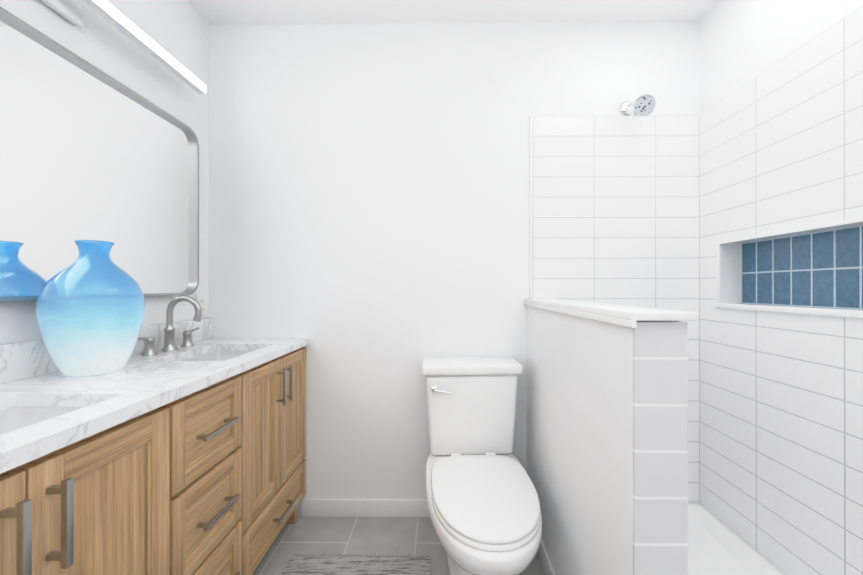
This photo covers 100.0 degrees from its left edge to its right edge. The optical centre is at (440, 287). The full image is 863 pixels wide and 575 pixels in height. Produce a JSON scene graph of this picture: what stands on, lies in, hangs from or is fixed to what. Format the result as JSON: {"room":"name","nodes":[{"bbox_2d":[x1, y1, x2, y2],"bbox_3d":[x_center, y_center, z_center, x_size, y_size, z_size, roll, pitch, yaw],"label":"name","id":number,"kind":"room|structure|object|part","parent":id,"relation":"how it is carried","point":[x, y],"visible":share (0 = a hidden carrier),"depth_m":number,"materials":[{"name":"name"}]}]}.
{"room":"bathroom","nodes":[
{"label":"bathroom","id":0,"kind":"room"},
{"bbox_2d":[0,0,208,344],"bbox_3d":[-1.165,-0.091,0.202,0.001,2.440,3.200,0,0,0],"label":"wall","id":1,"kind":"structure","parent":0,"point":[178,30],"depth_m":1.45,"materials":[{"name":"white paint"}]},
{"bbox_2d":[0,6,198,300],"bbox_3d":[-1.139,-0.343,1.042,0.030,0.755,1.280,0,0,0],"label":"mirror","id":2,"kind":"object","parent":1,"relation":"attached to","point":[88,151],"visible":1,"depth_m":1.16,"materials":[{"name":"silver metal"}]},
{"bbox_2d":[0,319,211,382],"bbox_3d":[-1.145,0.200,1.037,0.020,0.100,1.524,0,0,0],"label":"backsplash","id":3,"kind":"structure","parent":1,"relation":"attached to","point":[22,360],"depth_m":1.00,"materials":[{"name":"white stone"}]},
{"bbox_2d":[39,0,205,94],"bbox_3d":[-1.105,-0.890,1.043,0.098,0.130,1.180,0,0,0],"label":"sconce","id":4,"kind":"object","parent":1,"relation":"attached to","point":[70,11],"visible":1,"depth_m":1.23,"materials":[{"name":"silver metal"}]},
{"bbox_2d":[196,293,205,316],"bbox_3d":[-1.148,0.086,1.740,0.007,0.116,0.070,0,0,0],"label":"electrical outlet plate","id":5,"kind":"object","parent":1,"relation":"attached to","point":[200,297],"visible":0.75,"depth_m":1.75,"materials":[{"name":"white plastic"}]},
{"bbox_2d":[252,515,544,574],"bbox_3d":[0.050,1.129,0.191,2.430,0.001,3.200,0,0,0],"label":"floor","id":6,"kind":"structure","parent":0,"point":[370,536],"depth_m":1.61,"materials":[{"name":"tile"}]},
{"bbox_2d":[0,343,308,574],"bbox_3d":[-0.893,0.705,1.038,0.524,0.850,1.518,0,0,0],"label":"bathroom vanity","id":7,"kind":"object","parent":6,"relation":"on","point":[171,447],"depth_m":0.91,"materials":[{"name":"brown wood"}]},
{"bbox_2d":[0,339,308,462],"bbox_3d":[-0.905,0.265,1.035,0.500,0.030,1.524,0,0,0],"label":"countertop","id":8,"kind":"structure","parent":7,"relation":"on","point":[144,380],"depth_m":0.92,"materials":[{"name":"white stone"}]},
{"bbox_2d":[0,399,99,430],"bbox_3d":[-0.869,0.344,0.659,0.305,0.152,0.429,0,0,0],"label":"sink","id":9,"kind":"object","parent":8,"relation":"in","point":[19,412],"depth_m":0.85,"materials":[{"name":"white ceramic"}]},
{"bbox_2d":[36,240,144,376],"bbox_3d":[-1.008,0.057,1.056,0.229,0.382,0.229,0,0,0],"label":"vase","id":10,"kind":"object","parent":8,"relation":"on","point":[90,307],"visible":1,"depth_m":0.99,"materials":[{"name":"blue glass"}]},
{"bbox_2d":[136,295,203,354],"bbox_3d":[-1.027,0.141,1.441,0.154,0.220,0.331,0,0,0],"label":"faucet","id":11,"kind":"object","parent":8,"relation":"on","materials":[{"name":"silver metal"}]},
{"bbox_2d":[184,347,251,358],"bbox_3d":[-0.862,0.345,1.419,0.259,0.152,0.384,0,0,0],"label":"sink","id":12,"kind":"object","parent":8,"relation":"in","point":[221,352],"depth_m":1.61,"materials":[{"name":"white ceramic"}]},
{"bbox_2d":[281,554,430,574],"bbox_3d":[-0.336,1.123,1.026,0.585,0.011,1.009,0,0,0],"label":"rug","id":13,"kind":"object","parent":6,"relation":"on","point":[299,564],"visible":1,"depth_m":1.46,"materials":[{"name":"grey fabric"}]},
{"bbox_2d":[422,356,541,574],"bbox_3d":[0.149,0.733,1.391,0.444,0.794,0.797,0,0,-3],"label":"toilet","id":14,"kind":"object","parent":6,"relation":"on","point":[483,504],"visible":1,"depth_m":1.39,"materials":[{"name":"white ceramic"}]},
{"bbox_3d":[0.008,0.442,1.556,0.090,0.030,0.025,0,0,-3],"label":"lever","id":15,"kind":"part","parent":14,"relation":"part of","materials":[{"name":"silver metal"}]},
{"bbox_3d":[0.137,0.563,1.674,0.408,0.360,0.194,0,0,-3],"label":"tank","id":16,"kind":"part","parent":14,"relation":"part of","materials":[{"name":"white ceramic"}]},
{"bbox_3d":[0.137,0.359,1.667,0.444,0.045,0.210,0,0,-3],"label":"lid","id":17,"kind":"part","parent":14,"relation":"part of","materials":[{"name":"white ceramic"}]},
{"bbox_3d":[0.150,0.937,1.369,0.414,0.386,0.754,0,0,-3],"label":"bowl","id":18,"kind":"part","parent":14,"relation":"part of","materials":[{"name":"white ceramic"}]},
{"bbox_3d":[0.154,0.722,1.290,0.368,0.040,0.551,0,0,-3],"label":"seat","id":19,"kind":"part","parent":14,"relation":"part of","materials":[{"name":"white plastic"}]},
{"bbox_3d":[0.155,0.733,1.271,0.372,0.018,0.516,0,0,-3],"label":"seat","id":20,"kind":"part","parent":14,"relation":"part of","materials":[{"name":"white plastic"}]},
{"bbox_2d":[688,502,785,574],"bbox_3d":[0.903,1.090,1.023,0.734,0.080,1.518,0,0,0],"label":"shower pan","id":21,"kind":"object","parent":6,"relation":"on","point":[717,545],"visible":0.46,"depth_m":1.49,"materials":[{"name":"white plastic"}]},
{"bbox_2d":[187,0,719,24],"bbox_3d":[0.050,-1.311,0.194,2.430,0.001,3.200,0,0,0],"label":"ceiling","id":22,"kind":"structure","parent":0,"point":[230,12],"depth_m":1.72,"materials":[{"name":"white paint"}]},
{"bbox_2d":[209,22,699,514],"bbox_3d":[0.063,-0.089,1.792,2.430,2.440,0.001,0,0,0],"label":"wall","id":23,"kind":"structure","parent":0,"point":[369,211],"depth_m":1.79,"materials":[{"name":"white paint"}]},
{"bbox_2d":[302,499,429,516],"bbox_3d":[-0.127,1.088,1.783,1.110,0.085,0.017,0,0,0],"label":"baseboard","id":24,"kind":"structure","parent":23,"relation":"attached to","point":[364,507],"depth_m":1.78,"materials":[{"name":"white paint"}]},
{"bbox_2d":[530,116,531,297],"bbox_3d":[0.448,-0.398,1.784,0.013,0.897,0.010,0,0,0],"label":"trim","id":25,"kind":"structure","parent":23,"relation":"attached to","point":[530,206],"depth_m":1.78,"materials":[{"name":"white tile"}]},
{"bbox_2d":[532,115,698,501],"bbox_3d":[0.866,0.103,1.781,0.825,1.895,0.008,0,0,0],"label":"wall tile","id":26,"kind":"structure","parent":23,"relation":"attached to","point":[615,210],"depth_m":1.78,"materials":[{"name":"white tile"}]},
{"bbox_2d":[619,94,655,116],"bbox_3d":[0.914,-0.848,1.686,0.095,0.144,0.198,0,0,0],"label":"shower head","id":27,"kind":"object","parent":23,"relation":"attached to","point":[643,105],"visible":1,"depth_m":1.63},
{"bbox_2d":[527,306,678,574],"bbox_3d":[0.476,0.603,1.287,0.104,1.055,1.002,0,0,0],"label":"wall","id":28,"kind":"structure","parent":0,"point":[580,422],"depth_m":1.08,"materials":[{"name":"white paint"}]},
{"bbox_2d":[537,538,555,574],"bbox_3d":[0.417,1.088,1.278,0.014,0.085,0.980,0,0,0],"label":"baseboard","id":29,"kind":"structure","parent":28,"relation":"attached to","point":[547,566],"depth_m":1.43,"materials":[{"name":"white"}]},
{"bbox_2d":[524,298,697,327],"bbox_3d":[0.478,0.070,1.275,0.140,0.034,1.026,0,0,0],"label":"ledge cap","id":30,"kind":"object","parent":28,"relation":"on","point":[625,316],"depth_m":0.90,"materials":[{"name":"white stone"}]},
{"bbox_2d":[633,322,687,574],"bbox_3d":[0.475,0.602,0.782,0.113,1.055,0.008,0,0,0],"label":"end tile","id":31,"kind":"structure","parent":28,"relation":"attached to","point":[660,448],"depth_m":0.78,"materials":[{"name":"white tile"}]},
{"bbox_2d":[699,0,862,113],"bbox_3d":[1.265,-0.091,0.182,0.001,2.440,3.200,0,0,0],"label":"wall","id":32,"kind":"structure","parent":0,"point":[743,42],"depth_m":1.48,"materials":[{"name":"white paint"}]},
{"bbox_2d":[699,5,862,574],"bbox_3d":[1.313,0.102,1.007,0.098,1.895,1.550,0,0,0],"label":"wall tiles","id":33,"kind":"structure","parent":32,"relation":"attached to","point":[780,416],"depth_m":1.33,"materials":[{"name":"white tile"}]},
{"bbox_2d":[715,218,862,317],"bbox_3d":[1.307,-0.058,1.262,0.110,0.300,0.784,0,0,0],"label":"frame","id":34,"kind":"object","parent":32,"relation":"attached to","point":[842,312],"depth_m":1.33,"materials":[{"name":"white ceramic"}]}
]}

